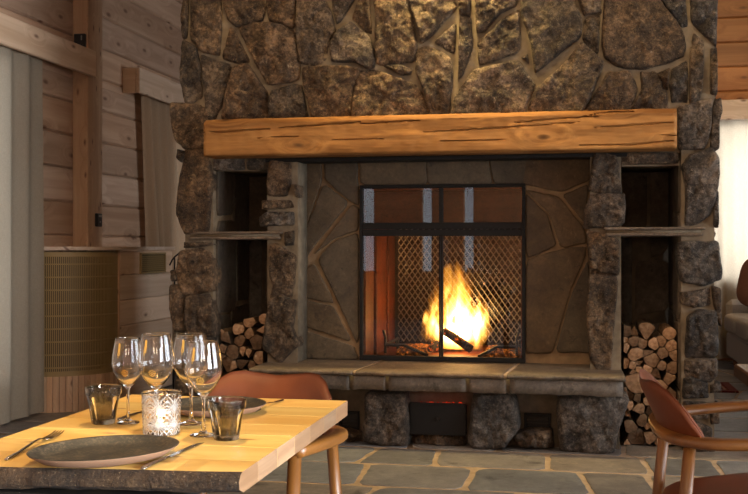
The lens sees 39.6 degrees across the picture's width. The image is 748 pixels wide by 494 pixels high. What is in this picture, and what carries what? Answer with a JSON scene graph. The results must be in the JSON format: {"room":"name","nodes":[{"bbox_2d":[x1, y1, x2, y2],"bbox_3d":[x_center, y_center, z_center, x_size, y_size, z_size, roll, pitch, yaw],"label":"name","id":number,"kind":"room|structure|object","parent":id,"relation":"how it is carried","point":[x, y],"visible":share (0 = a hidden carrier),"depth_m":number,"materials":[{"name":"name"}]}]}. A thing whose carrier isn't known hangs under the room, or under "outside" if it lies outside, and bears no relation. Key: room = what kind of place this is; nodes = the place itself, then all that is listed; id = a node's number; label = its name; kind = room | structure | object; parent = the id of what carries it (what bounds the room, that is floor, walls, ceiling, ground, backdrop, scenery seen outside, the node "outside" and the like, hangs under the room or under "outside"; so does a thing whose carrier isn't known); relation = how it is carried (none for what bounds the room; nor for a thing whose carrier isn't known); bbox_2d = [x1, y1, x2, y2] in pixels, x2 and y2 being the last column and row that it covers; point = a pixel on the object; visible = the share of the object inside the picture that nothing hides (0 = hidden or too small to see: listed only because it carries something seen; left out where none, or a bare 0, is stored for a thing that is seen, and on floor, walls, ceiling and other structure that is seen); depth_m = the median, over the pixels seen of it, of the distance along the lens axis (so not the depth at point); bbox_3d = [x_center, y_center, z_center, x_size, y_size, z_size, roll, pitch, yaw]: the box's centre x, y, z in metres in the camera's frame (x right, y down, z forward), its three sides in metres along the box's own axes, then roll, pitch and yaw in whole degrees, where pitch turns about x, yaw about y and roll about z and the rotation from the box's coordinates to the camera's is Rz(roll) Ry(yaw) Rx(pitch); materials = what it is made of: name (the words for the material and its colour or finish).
{"room":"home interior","nodes":[
{"label":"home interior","id":0,"kind":"room"},
{"bbox_2d":[0,0,183,251],"bbox_3d":[-2.958,-0.970,4.418,0.100,4.250,14.559,0,0,11],"label":"wall","id":1,"kind":"structure","parent":0,"point":[144,34],"depth_m":8.45,"materials":[{"name":"brown wood"}]},
{"bbox_2d":[0,12,95,76],"bbox_3d":[-2.480,-1.377,6.231,0.155,0.195,3.300,0,0,11],"label":"valance","id":2,"kind":"object","parent":1,"relation":"attached to","point":[15,34],"visible":0.95,"depth_m":7.08,"materials":[{"name":"brown wood"}]},
{"bbox_2d":[0,45,43,424],"bbox_3d":[-2.530,-0.103,5.915,0.076,2.484,2.540,0,0,11],"label":"curtain","id":3,"kind":"object","parent":2,"relation":"hanging from","point":[21,86],"visible":0.98,"depth_m":6.90,"materials":[{"name":"fabric"}]},
{"bbox_2d":[74,33,85,46],"bbox_3d":[-2.193,-1.540,7.757,0.090,0.100,0.034,0,0,11],"label":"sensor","id":4,"kind":"object","parent":1,"relation":"attached to","point":[80,39],"visible":0.87,"depth_m":7.74,"materials":[{"name":"black plastic"}]},
{"bbox_2d":[73,0,101,251],"bbox_3d":[-2.175,-0.970,7.898,0.125,4.250,0.250,0,0,11],"label":"wooden post","id":5,"kind":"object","parent":1,"relation":"attached to","point":[87,14],"depth_m":7.79,"materials":[{"name":"brown wood"}]},
{"bbox_2d":[95,213,101,226],"bbox_3d":[-2.094,-0.205,7.911,0.028,0.100,0.084,0,0,11],"label":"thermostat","id":6,"kind":"object","parent":1,"relation":"attached to","point":[98,216],"visible":1,"depth_m":7.88,"materials":[{"name":"black plastic"}]},
{"bbox_2d":[123,67,184,103],"bbox_3d":[-1.767,-1.385,9.938,0.155,0.210,2.650,0,0,11],"label":"valance","id":7,"kind":"object","parent":1,"relation":"attached to","point":[139,80],"visible":0.51,"depth_m":8.86,"materials":[{"name":"brown wood"}]},
{"bbox_2d":[141,94,184,343],"bbox_3d":[-1.816,-0.118,9.662,0.120,2.494,1.610,0,0,11],"label":"curtain","id":8,"kind":"object","parent":7,"relation":"hanging from","point":[161,167],"visible":0.24,"depth_m":9.22,"materials":[{"name":"beige fabric"}]},
{"bbox_2d":[0,360,747,493],"bbox_3d":[1.014,1.215,3.654,8.190,0.120,14.760,0,0,11],"label":"floor","id":9,"kind":"structure","parent":0,"point":[365,468],"depth_m":5.44,"materials":[{"name":"stone"}]},
{"bbox_2d":[40,247,174,412],"bbox_3d":[-2.012,0.576,7.938,0.430,1.158,1.550,0,0,11],"label":"base cabinet","id":10,"kind":"object","parent":9,"relation":"on","point":[92,299],"visible":0.76,"depth_m":7.41,"materials":[{"name":"brown wood"}]},
{"bbox_2d":[140,252,165,273],"bbox_3d":[-1.746,0.126,8.226,0.017,0.164,0.496,0,0,11],"label":"grille","id":11,"kind":"object","parent":10,"relation":"attached to","point":[150,262],"depth_m":8.22,"materials":[{"name":"brown metal"}]},
{"bbox_2d":[0,395,346,493],"bbox_3d":[-0.481,0.785,2.324,0.620,0.740,1.112,0,0,11],"label":"dining table","id":12,"kind":"object","parent":9,"relation":"on","point":[269,436],"visible":0.62,"depth_m":2.10,"materials":[{"name":"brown wood"}]},
{"bbox_2d":[4,430,64,459],"bbox_3d":[-0.706,0.408,2.163,0.024,0.011,0.290,0,0,4],"label":"fork","id":13,"kind":"object","parent":12,"relation":"on","point":[55,434],"visible":1,"depth_m":2.16,"materials":[{"name":"metal"}]},
{"bbox_2d":[26,435,178,467],"bbox_3d":[-0.525,0.402,2.029,0.300,0.024,0.240,0,0,-41],"label":"dinner plate","id":14,"kind":"object","parent":12,"relation":"on","point":[110,450],"visible":1,"depth_m":2.05,"materials":[{"name":"grey ceramic"}]},
{"bbox_2d":[85,384,121,424],"bbox_3d":[-0.636,0.371,2.445,0.085,0.086,0.085,0,0,11],"label":"tumbler","id":15,"kind":"object","parent":12,"relation":"on","point":[103,399],"visible":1,"depth_m":2.42,"materials":[{"name":"clear glass"}]},
{"bbox_2d":[112,337,140,424],"bbox_3d":[-0.580,0.314,2.452,0.074,0.200,0.074,0,0,11],"label":"wine glass","id":16,"kind":"object","parent":12,"relation":"on","point":[126,349],"visible":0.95,"depth_m":2.43,"materials":[{"name":"clear"}]},
{"bbox_2d":[138,333,174,428],"bbox_3d":[-0.498,0.306,2.378,0.083,0.216,0.083,0,0,11],"label":"wine glass","id":17,"kind":"object","parent":12,"relation":"on","point":[156,360],"visible":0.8,"depth_m":2.35,"materials":[{"name":"clear glass"}]},
{"bbox_2d":[141,389,181,435],"bbox_3d":[-0.472,0.367,2.308,0.091,0.094,0.091,0,0,11],"label":"candle holder","id":18,"kind":"object","parent":12,"relation":"on","point":[161,408],"visible":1,"depth_m":2.27,"materials":[{"name":"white glass"}]},
{"bbox_2d":[141,442,203,469],"bbox_3d":[-0.399,0.411,2.067,0.016,0.006,0.270,0,0,14],"label":"table knife","id":19,"kind":"object","parent":12,"relation":"on","point":[152,463],"visible":1,"depth_m":2.05,"materials":[{"name":"metal"}]},
{"bbox_2d":[173,333,206,425],"bbox_3d":[-0.429,0.309,2.438,0.087,0.211,0.087,0,0,11],"label":"wine glass","id":20,"kind":"object","parent":12,"relation":"on","point":[182,340],"visible":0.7,"depth_m":2.41,"materials":[{"name":"clear"}]},
{"bbox_2d":[185,340,221,437],"bbox_3d":[-0.375,0.311,2.290,0.081,0.206,0.081,0,0,11],"label":"wine glass","id":21,"kind":"object","parent":12,"relation":"on","point":[203,363],"visible":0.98,"depth_m":2.26,"materials":[{"name":"clear glass"}]},
{"bbox_2d":[181,396,265,417],"bbox_3d":[-0.398,0.402,2.600,0.256,0.024,0.252,0,0,11],"label":"dinner plate","id":22,"kind":"object","parent":12,"relation":"on","point":[252,404],"visible":0.41,"depth_m":2.64,"materials":[{"name":"ceramic"}]},
{"bbox_2d":[207,396,245,440],"bbox_3d":[-0.318,0.371,2.242,0.085,0.086,0.085,0,0,11],"label":"tumbler","id":23,"kind":"object","parent":12,"relation":"on","point":[225,412],"visible":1,"depth_m":2.21,"materials":[{"name":"clear glass"}]},
{"bbox_2d":[169,251,179,388],"bbox_3d":[-1.312,0.591,6.867,0.084,1.127,0.022,0,0,11],"label":"fireplace poker","id":24,"kind":"object","parent":9,"relation":"on","point":[173,258],"visible":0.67,"depth_m":6.87,"materials":[{"name":"black metal"}]},
{"bbox_2d":[200,370,347,493],"bbox_3d":[-0.360,0.759,2.757,0.586,0.793,0.595,0,0,15],"label":"armchair","id":25,"kind":"object","parent":9,"relation":"on","point":[307,386],"visible":0.26,"depth_m":2.97,"materials":[{"name":"brown leather"}]},
{"bbox_2d":[169,0,722,453],"bbox_3d":[0.468,-0.901,6.814,3.303,4.388,1.940,0,0,11],"label":"stone fireplace","id":26,"kind":"object","parent":9,"relation":"on","point":[547,172],"visible":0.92,"depth_m":6.26,"materials":[{"name":"stone"}]},
{"bbox_2d":[188,231,282,239],"bbox_3d":[-0.801,-0.071,6.743,0.611,0.050,0.720,0,0,11],"label":"niche shelf","id":27,"kind":"object","parent":26,"relation":"attached to","point":[192,235],"depth_m":6.41,"materials":[{"name":"wood"}]},
{"bbox_2d":[339,411,359,429],"bbox_3d":[-0.148,1.038,6.228,0.122,0.110,0.025,0,0,11],"label":"vent","id":28,"kind":"object","parent":26,"relation":"attached to","point":[352,420],"depth_m":6.23,"materials":[{"name":"black metal"}]},
{"bbox_2d":[382,330,427,355],"bbox_3d":[0.248,0.625,6.982,0.302,0.171,0.514,0,0,11],"label":"andiron","id":29,"kind":"object","parent":26,"relation":"in","point":[390,343],"visible":0.91,"depth_m":6.75,"materials":[{"name":"black metal"}]},
{"bbox_2d":[396,343,432,355],"bbox_3d":[0.275,0.679,6.943,0.206,0.062,0.300,0,0,11],"label":"firebrick","id":30,"kind":"object","parent":26,"relation":"in","point":[422,347],"visible":0.68,"depth_m":6.81,"materials":[{"name":"brick"}]},
{"bbox_2d":[427,341,438,351],"bbox_3d":[0.388,0.649,6.789,0.043,0.066,0.131,0,0,26],"label":"log","id":31,"kind":"object","parent":26,"relation":"in","point":[435,344],"visible":0.98,"depth_m":6.75,"materials":[{"name":"wood"}]},
{"bbox_2d":[366,190,520,222],"bbox_3d":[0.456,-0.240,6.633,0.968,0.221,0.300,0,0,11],"label":"glass panel","id":32,"kind":"object","parent":26,"relation":"attached to","point":[382,206],"depth_m":6.49,"materials":[{"name":"glass"}]},
{"bbox_2d":[431,339,474,350],"bbox_3d":[0.539,0.668,7.081,0.319,0.086,0.074,0,0,-31],"label":"log","id":33,"kind":"object","parent":26,"relation":"in","point":[448,344],"visible":0.39,"depth_m":7.03,"materials":[{"name":"wood"}]},
{"bbox_2d":[443,328,473,352],"bbox_3d":[0.546,0.608,6.805,0.232,0.154,0.057,0,0,36],"label":"log","id":34,"kind":"object","parent":26,"relation":"in","point":[454,337],"visible":0.98,"depth_m":6.78,"materials":[{"name":"wood"}]},
{"bbox_2d":[468,330,485,345],"bbox_3d":[0.682,0.615,6.958,0.166,0.113,0.050,0,0,-44],"label":"log","id":35,"kind":"object","parent":26,"relation":"in","point":[476,338],"visible":0.84,"depth_m":6.94,"materials":[{"name":"wood"}]},
{"bbox_2d":[452,315,472,329],"bbox_3d":[0.591,0.504,6.948,0.146,0.094,0.053,0,0,16],"label":"log","id":36,"kind":"object","parent":35,"relation":"on","point":[457,320],"visible":1,"depth_m":6.93,"materials":[{"name":"wood"}]},
{"bbox_2d":[478,332,520,356],"bbox_3d":[0.840,0.625,6.868,0.268,0.171,0.514,0,0,11],"label":"andiron","id":37,"kind":"object","parent":26,"relation":"in","point":[517,343],"visible":0.84,"depth_m":6.62,"materials":[{"name":"black metal"}]},
{"bbox_2d":[483,345,520,357],"bbox_3d":[0.842,0.679,6.834,0.231,0.062,0.300,0,0,11],"label":"firebrick","id":38,"kind":"object","parent":26,"relation":"in","point":[507,353],"visible":0.51,"depth_m":6.70,"materials":[{"name":"brick"}]},
{"bbox_2d":[524,413,550,427],"bbox_3d":[0.946,1.013,6.017,0.154,0.102,0.025,0,0,11],"label":"vent","id":39,"kind":"object","parent":26,"relation":"attached to","point":[531,420],"depth_m":6.02,"materials":[{"name":"black metal"}]},
{"bbox_2d":[604,227,704,236],"bbox_3d":[1.662,-0.088,6.269,0.557,0.053,0.721,0,0,11],"label":"niche shelf","id":40,"kind":"object","parent":26,"relation":"attached to","point":[608,231],"depth_m":5.93,"materials":[{"name":"wood"}]},
{"bbox_2d":[621,429,630,444],"bbox_3d":[1.505,1.133,6.216,0.040,0.035,0.338,0,0,11],"label":"log","id":41,"kind":"object","parent":9,"relation":"on","point":[623,434],"visible":0.88,"depth_m":6.12,"materials":[{"name":"brown wood"}]},
{"bbox_2d":[625,420,644,443],"bbox_3d":[1.559,1.103,6.223,0.103,0.094,0.346,0,0,11],"label":"log","id":42,"kind":"object","parent":9,"relation":"on","point":[635,437],"visible":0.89,"depth_m":6.06,"materials":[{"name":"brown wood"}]},
{"bbox_2d":[623,413,637,432],"bbox_3d":[1.521,1.040,6.193,0.079,0.079,0.336,0,0,11],"label":"log","id":43,"kind":"object","parent":42,"relation":"on","point":[630,425],"visible":0.88,"depth_m":6.03,"materials":[{"name":"brown wood"}]},
{"bbox_2d":[633,411,646,426],"bbox_3d":[1.583,1.003,6.186,0.063,0.078,0.343,0,0,11],"label":"log","id":44,"kind":"object","parent":42,"relation":"on","point":[641,419],"visible":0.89,"depth_m":6.03,"materials":[{"name":"brown wood"}]},
{"bbox_2d":[632,399,644,413],"bbox_3d":[1.562,0.938,6.186,0.074,0.061,0.339,0,0,11],"label":"log","id":45,"kind":"object","parent":44,"relation":"on","point":[639,408],"visible":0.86,"depth_m":6.02,"materials":[{"name":"brown wood"}]},
{"bbox_2d":[633,393,640,402],"bbox_3d":[1.556,0.879,6.189,0.044,0.054,0.339,0,0,11],"label":"log","id":46,"kind":"object","parent":45,"relation":"on","point":[636,397],"visible":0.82,"depth_m":6.03,"materials":[{"name":"brown wood"}]},
{"bbox_2d":[623,369,643,393],"bbox_3d":[1.556,0.790,6.197,0.144,0.121,0.343,0,0,11],"label":"log","id":47,"kind":"object","parent":46,"relation":"on","point":[632,382],"visible":0.56,"depth_m":6.04,"materials":[{"name":"brown wood"}]},
{"bbox_2d":[621,352,628,368],"bbox_3d":[1.504,0.679,6.229,0.033,0.065,0.339,0,0,11],"label":"log","id":48,"kind":"object","parent":47,"relation":"on","point":[624,359],"visible":1,"depth_m":6.07,"materials":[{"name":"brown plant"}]},
{"bbox_2d":[621,339,629,352],"bbox_3d":[1.502,0.587,6.209,0.038,0.064,0.340,0,0,11],"label":"log","id":49,"kind":"object","parent":48,"relation":"on","point":[625,346],"visible":0.89,"depth_m":6.05,"materials":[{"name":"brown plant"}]},
{"bbox_2d":[621,332,627,342],"bbox_3d":[1.496,0.541,6.211,0.025,0.037,0.337,0,0,11],"label":"log","id":50,"kind":"object","parent":49,"relation":"on","point":[624,339],"visible":0.91,"depth_m":6.07,"materials":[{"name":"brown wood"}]},
{"bbox_2d":[621,321,630,336],"bbox_3d":[1.507,0.491,6.221,0.043,0.070,0.337,0,0,11],"label":"log","id":51,"kind":"object","parent":50,"relation":"on","point":[625,327],"visible":1,"depth_m":6.06,"materials":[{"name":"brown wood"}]},
{"bbox_2d":[626,367,635,373],"bbox_3d":[1.529,0.724,6.192,0.041,0.027,0.338,0,0,11],"label":"log","id":52,"kind":"object","parent":47,"relation":"on","point":[630,371],"visible":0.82,"depth_m":6.03,"materials":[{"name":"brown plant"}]},
{"bbox_2d":[627,356,635,368],"bbox_3d":[1.529,0.686,6.190,0.042,0.047,0.336,0,0,11],"label":"log","id":53,"kind":"object","parent":52,"relation":"on","point":[632,365],"visible":0.73,"depth_m":6.03,"materials":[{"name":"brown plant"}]},
{"bbox_2d":[626,345,643,360],"bbox_3d":[1.549,0.623,6.195,0.089,0.078,0.341,0,0,11],"label":"log","id":54,"kind":"object","parent":53,"relation":"on","point":[635,353],"visible":0.85,"depth_m":6.03,"materials":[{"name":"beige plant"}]},
{"bbox_2d":[628,335,638,346],"bbox_3d":[1.537,0.548,6.192,0.062,0.061,0.340,0,0,11],"label":"log","id":55,"kind":"object","parent":54,"relation":"on","point":[632,340],"visible":0.82,"depth_m":6.03,"materials":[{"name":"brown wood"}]},
{"bbox_2d":[629,322,637,335],"bbox_3d":[1.551,0.490,6.232,0.042,0.057,0.339,0,0,11],"label":"log","id":56,"kind":"object","parent":55,"relation":"on","point":[634,332],"visible":0.91,"depth_m":6.07,"materials":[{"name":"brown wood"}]},
{"bbox_2d":[638,334,647,348],"bbox_3d":[1.591,0.560,6.201,0.057,0.068,0.336,0,0,11],"label":"log","id":57,"kind":"object","parent":54,"relation":"on","point":[642,343],"visible":0.83,"depth_m":6.04,"materials":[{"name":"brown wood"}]},
{"bbox_2d":[636,319,654,339],"bbox_3d":[1.613,0.488,6.186,0.093,0.100,0.343,0,0,11],"label":"log","id":58,"kind":"object","parent":57,"relation":"on","point":[644,326],"visible":1,"depth_m":6.03,"materials":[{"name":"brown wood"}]},
{"bbox_2d":[641,360,652,372],"bbox_3d":[1.621,0.712,6.198,0.057,0.060,0.336,0,0,11],"label":"log","id":59,"kind":"object","parent":47,"relation":"on","point":[644,365],"visible":0.6,"depth_m":6.04,"materials":[{"name":"brown wood"}]},
{"bbox_2d":[644,405,651,415],"bbox_3d":[1.637,0.954,6.213,0.056,0.073,0.339,0,0,11],"label":"log","id":60,"kind":"object","parent":44,"relation":"on","point":[648,410],"visible":0.49,"depth_m":6.05,"materials":[{"name":"brown wood"}]},
{"bbox_2d":[641,427,656,443],"bbox_3d":[1.628,1.106,6.175,0.074,0.072,0.335,0,0,11],"label":"log","id":61,"kind":"object","parent":9,"relation":"on","point":[649,436],"visible":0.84,"depth_m":6.01,"materials":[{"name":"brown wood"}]},
{"bbox_2d":[639,369,747,493],"bbox_3d":[1.056,0.759,2.925,0.595,0.793,0.685,0,0,8],"label":"armchair","id":62,"kind":"object","parent":9,"relation":"on","point":[672,422],"visible":1,"depth_m":2.87,"materials":[{"name":"brown leather"}]},
{"bbox_2d":[720,382,738,392],"bbox_3d":[1.821,1.148,8.723,2.280,0.013,0.580,0,0,11],"label":"rug","id":63,"kind":"object","parent":9,"relation":"on","point":[726,387],"visible":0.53,"depth_m":8.39,"materials":[{"name":"fabric"}]},
{"bbox_2d":[724,299,747,364],"bbox_3d":[3.668,0.735,9.009,0.960,0.840,2.480,0,0,11],"label":"sofa","id":64,"kind":"object","parent":9,"relation":"on","point":[736,317],"visible":0.99,"depth_m":9.65,"materials":[{"name":"fabric"}]},
{"bbox_2d":[724,313,747,334],"bbox_3d":[3.696,0.729,9.763,0.730,0.187,0.710,0,0,11],"label":"seat cushion","id":65,"kind":"object","parent":64,"relation":"on","point":[730,319],"depth_m":9.69,"materials":[{"name":"fabric"}]},
{"bbox_2d":[736,259,747,306],"bbox_3d":[3.725,0.355,9.833,0.558,0.518,0.220,0,0,27],"label":"throw pillow","id":66,"kind":"object","parent":64,"relation":"on","point":[742,286],"visible":1,"depth_m":9.87,"materials":[{"name":"fabric"}]},
{"bbox_2d":[736,318,747,340],"bbox_3d":[3.558,0.729,9.046,0.730,0.187,0.730,0,0,11],"label":"seat cushion","id":67,"kind":"object","parent":64,"relation":"on","point":[741,324],"depth_m":9.02,"materials":[{"name":"fabric"}]},
{"bbox_2d":[734,364,747,386],"bbox_3d":[2.886,0.975,6.702,1.000,0.360,0.600,0,0,11],"label":"coffee table","id":68,"kind":"object","parent":9,"relation":"on","point":[740,370],"visible":1,"depth_m":6.80,"materials":[{"name":"brown wood"}]},
{"bbox_3d":[1.746,1.107,6.163,0.063,0.077,0.335,0,0,11],"label":"log","id":69,"kind":"object","parent":9,"relation":"on","visible":0},
{"bbox_3d":[1.742,1.015,6.156,0.069,0.084,0.336,0,0,11],"label":"log","id":70,"kind":"object","parent":69,"relation":"on","visible":0},
{"bbox_3d":[1.755,0.926,6.191,0.056,0.082,0.342,0,0,11],"label":"log","id":71,"kind":"object","parent":70,"relation":"on","visible":0},
{"bbox_2d":[666,384,675,397],"bbox_3d":[1.744,0.852,6.196,0.079,0.075,0.338,0,0,11],"label":"log","id":72,"kind":"object","parent":71,"relation":"on","point":[670,389],"visible":0.29,"depth_m":6.03,"materials":[{"name":"brown wood"}]},
{"bbox_3d":[-0.854,1.087,6.682,0.157,0.125,0.346,0,0,11],"label":"log","id":73,"kind":"object","parent":9,"relation":"on","visible":0},
{"bbox_3d":[-0.855,0.954,6.686,0.153,0.134,0.347,0,0,11],"label":"log","id":74,"kind":"object","parent":73,"relation":"on","visible":0},
{"bbox_3d":[-0.882,0.841,6.676,0.106,0.106,0.344,0,0,11],"label":"log","id":75,"kind":"object","parent":74,"relation":"on","visible":0},
{"bbox_2d":[222,356,244,371],"bbox_3d":[-0.889,0.739,6.704,0.082,0.099,0.338,0,0,11],"label":"log","id":76,"kind":"object","parent":75,"relation":"on","point":[226,362],"visible":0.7,"depth_m":6.54,"materials":[{"name":"brown wood"}]},
{"bbox_2d":[220,353,227,359],"bbox_3d":[-0.915,0.688,6.681,0.041,0.046,0.338,0,0,11],"label":"log","id":77,"kind":"object","parent":76,"relation":"on","point":[223,355],"visible":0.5,"depth_m":6.52,"materials":[{"name":"brown wood"}]},
{"bbox_2d":[219,342,233,353],"bbox_3d":[-0.913,0.635,6.666,0.051,0.064,0.337,0,0,11],"label":"log","id":78,"kind":"object","parent":77,"relation":"on","point":[223,347],"visible":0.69,"depth_m":6.50,"materials":[{"name":"brown wood"}]},
{"bbox_2d":[230,356,245,370],"bbox_3d":[-0.848,0.745,6.656,0.049,0.071,0.339,0,0,11],"label":"log","id":79,"kind":"object","parent":75,"relation":"on","point":[234,365],"visible":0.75,"depth_m":6.49,"materials":[{"name":"brown wood"}]},
{"bbox_2d":[226,343,248,358],"bbox_3d":[-0.857,0.656,6.668,0.086,0.094,0.340,0,0,11],"label":"log","id":80,"kind":"object","parent":79,"relation":"on","point":[233,350],"visible":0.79,"depth_m":6.50,"materials":[{"name":"brown wood"}]},
{"bbox_2d":[221,330,240,343],"bbox_3d":[-0.892,0.566,6.656,0.067,0.076,0.339,0,0,11],"label":"log","id":81,"kind":"object","parent":80,"relation":"on","point":[228,336],"visible":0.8,"depth_m":6.50,"materials":[{"name":"brown wood"}]},
{"bbox_2d":[715,0,747,360],"bbox_3d":[2.398,-0.970,10.852,7.989,4.250,0.100,0,0,11],"label":"wall","id":82,"kind":"structure","parent":0,"point":[732,19],"depth_m":10.56,"materials":[{"name":"brown wood"}]},
{"bbox_2d":[720,99,747,119],"bbox_3d":[4.381,-1.375,10.333,2.700,0.200,0.170,0,0,11],"label":"valance","id":83,"kind":"object","parent":82,"relation":"attached to","point":[737,109],"visible":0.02,"depth_m":10.40,"materials":[{"name":"brown wood"}]},
{"bbox_2d":[714,120,747,358],"bbox_3d":[4.428,-0.108,10.311,2.200,2.474,0.098,0,0,11],"label":"curtain","id":84,"kind":"object","parent":83,"relation":"hanging from","point":[731,235],"visible":0.54,"depth_m":10.47,"materials":[{"name":"fabric"}]},
{"bbox_3d":[1.692,0.984,6.161,0.057,0.067,0.339,0,0,11],"label":"log","id":85,"kind":"object","parent":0,"visible":0},
{"bbox_3d":[1.689,0.919,6.186,0.077,0.069,0.338,0,0,11],"label":"log","id":86,"kind":"object","parent":85,"relation":"on","visible":0},
{"bbox_2d":[654,377,667,388],"bbox_3d":[1.683,0.815,6.187,0.101,0.091,0.344,0,0,11],"label":"log","id":87,"kind":"object","parent":86,"relation":"on","point":[661,381],"visible":0.21,"depth_m":6.02,"materials":[{"name":"brown wood"}]},
{"bbox_2d":[650,367,660,378],"bbox_3d":[1.667,0.733,6.208,0.066,0.065,0.339,0,0,11],"label":"log","id":88,"kind":"object","parent":87,"relation":"on","point":[655,372],"visible":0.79,"depth_m":6.04,"materials":[{"name":"brown wood"}]},
{"bbox_2d":[642,351,659,367],"bbox_3d":[1.642,0.657,6.190,0.094,0.087,0.339,0,0,11],"label":"log","id":89,"kind":"object","parent":88,"relation":"on","point":[652,359],"visible":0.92,"depth_m":6.03,"materials":[{"name":"brown wood"}]},
{"bbox_2d":[642,345,653,355],"bbox_3d":[1.624,0.617,6.190,0.065,0.040,0.341,0,0,11],"label":"log","id":90,"kind":"object","parent":89,"relation":"on","point":[646,351],"visible":0.78,"depth_m":6.03,"materials":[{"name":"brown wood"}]},
{"bbox_2d":[647,334,658,349],"bbox_3d":[1.649,0.560,6.181,0.060,0.075,0.340,0,0,11],"label":"log","id":91,"kind":"object","parent":90,"relation":"on","point":[652,342],"visible":0.9,"depth_m":6.02,"materials":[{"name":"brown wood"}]},
{"bbox_2d":[656,356,666,370],"bbox_3d":[1.690,0.684,6.159,0.055,0.059,0.337,0,0,11],"label":"log","id":92,"kind":"object","parent":88,"relation":"on","point":[661,365],"visible":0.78,"depth_m":6.00,"materials":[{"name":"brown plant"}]},
{"bbox_2d":[654,346,668,358],"bbox_3d":[1.697,0.614,6.162,0.067,0.070,0.337,0,0,11],"label":"log","id":93,"kind":"object","parent":92,"relation":"on","point":[662,352],"visible":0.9,"depth_m":6.00,"materials":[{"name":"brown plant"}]},
{"bbox_2d":[653,331,666,346],"bbox_3d":[1.697,0.545,6.183,0.057,0.065,0.339,0,0,11],"label":"log","id":94,"kind":"object","parent":93,"relation":"on","point":[661,340],"visible":0.86,"depth_m":6.02,"materials":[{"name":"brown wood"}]},
{"bbox_2d":[659,370,675,384],"bbox_3d":[1.737,0.760,6.161,0.072,0.076,0.341,0,0,11],"label":"log","id":95,"kind":"object","parent":87,"relation":"on","point":[668,378],"visible":0.84,"depth_m":6.00,"materials":[{"name":"brown wood"}]},
{"bbox_2d":[663,355,676,374],"bbox_3d":[1.746,0.697,6.163,0.063,0.077,0.339,0,0,11],"label":"log","id":96,"kind":"object","parent":95,"relation":"on","point":[671,367],"visible":0.91,"depth_m":6.00,"materials":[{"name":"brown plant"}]},
{"bbox_2d":[667,349,676,360],"bbox_3d":[1.754,0.626,6.159,0.047,0.067,0.340,0,0,11],"label":"log","id":97,"kind":"object","parent":96,"relation":"on","point":[673,354],"visible":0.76,"depth_m":5.99,"materials":[{"name":"brown wood"}]},
{"bbox_2d":[664,337,676,350],"bbox_3d":[1.745,0.568,6.163,0.066,0.071,0.337,0,0,11],"label":"log","id":98,"kind":"object","parent":97,"relation":"on","point":[671,344],"visible":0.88,"depth_m":6.00,"materials":[{"name":"brown wood"}]},
{"bbox_2d":[658,323,676,339],"bbox_3d":[1.738,0.499,6.170,0.080,0.073,0.340,0,0,11],"label":"log","id":99,"kind":"object","parent":98,"relation":"on","point":[665,329],"visible":1,"depth_m":6.01,"materials":[{"name":"brown wood"}]},
{"bbox_3d":[-0.720,1.096,6.648,0.112,0.106,0.346,0,0,11],"label":"log","id":100,"kind":"object","parent":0,"visible":0},
{"bbox_3d":[-0.727,0.950,6.624,0.117,0.148,0.341,0,0,11],"label":"log","id":101,"kind":"object","parent":100,"relation":"on","visible":0},
{"bbox_3d":[-0.779,0.807,6.664,0.099,0.080,0.344,0,0,11],"label":"log","id":102,"kind":"object","parent":101,"relation":"on","visible":0},
{"bbox_2d":[237,356,253,368],"bbox_3d":[-0.792,0.736,6.671,0.080,0.061,0.338,0,0,11],"label":"log","id":103,"kind":"object","parent":102,"relation":"on","point":[243,362],"visible":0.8,"depth_m":6.51,"materials":[{"name":"brown wood"}]},
{"bbox_2d":[240,344,251,355],"bbox_3d":[-0.790,0.653,6.668,0.046,0.062,0.340,0,0,11],"label":"log","id":104,"kind":"object","parent":103,"relation":"on","point":[243,348],"visible":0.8,"depth_m":6.51,"materials":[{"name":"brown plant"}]},
{"bbox_2d":[234,334,250,346],"bbox_3d":[-0.809,0.588,6.680,0.080,0.076,0.340,0,0,11],"label":"log","id":105,"kind":"object","parent":104,"relation":"on","point":[241,340],"visible":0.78,"depth_m":6.52,"materials":[{"name":"brown wood"}]},
{"bbox_2d":[233,322,248,334],"bbox_3d":[-0.816,0.513,6.654,0.077,0.069,0.337,0,0,11],"label":"log","id":106,"kind":"object","parent":105,"relation":"on","point":[238,328],"visible":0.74,"depth_m":6.49,"materials":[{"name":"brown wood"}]},
{"bbox_2d":[248,360,257,367],"bbox_3d":[-0.734,0.738,6.671,0.057,0.058,0.336,0,0,11],"label":"log","id":107,"kind":"object","parent":102,"relation":"on","point":[252,363],"visible":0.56,"depth_m":6.51,"materials":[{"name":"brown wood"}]},
{"bbox_2d":[246,347,262,357],"bbox_3d":[-0.750,0.664,6.646,0.043,0.058,0.338,0,0,11],"label":"log","id":108,"kind":"object","parent":107,"relation":"on","point":[250,352],"visible":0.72,"depth_m":6.49,"materials":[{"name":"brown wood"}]},
{"bbox_2d":[253,350,267,364],"bbox_3d":[-0.693,0.692,6.661,0.066,0.087,0.338,0,0,11],"label":"log","id":109,"kind":"object","parent":107,"relation":"on","point":[260,357],"visible":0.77,"depth_m":6.50,"materials":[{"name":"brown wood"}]},
{"bbox_2d":[249,333,262,349],"bbox_3d":[-0.705,0.594,6.651,0.091,0.098,0.342,0,0,11],"label":"log","id":110,"kind":"object","parent":109,"relation":"on","point":[256,341],"visible":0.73,"depth_m":6.49,"materials":[{"name":"brown wood"}]},
{"bbox_2d":[244,324,264,338],"bbox_3d":[-0.748,0.540,6.662,0.070,0.074,0.339,0,0,11],"label":"log","id":111,"kind":"object","parent":110,"relation":"on","point":[250,332],"visible":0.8,"depth_m":6.50,"materials":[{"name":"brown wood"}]},
{"bbox_2d":[243,316,261,326],"bbox_3d":[-0.745,0.472,6.661,0.082,0.062,0.340,0,0,11],"label":"log","id":112,"kind":"object","parent":111,"relation":"on","point":[254,321],"visible":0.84,"depth_m":6.50,"materials":[{"name":"brown wood"}]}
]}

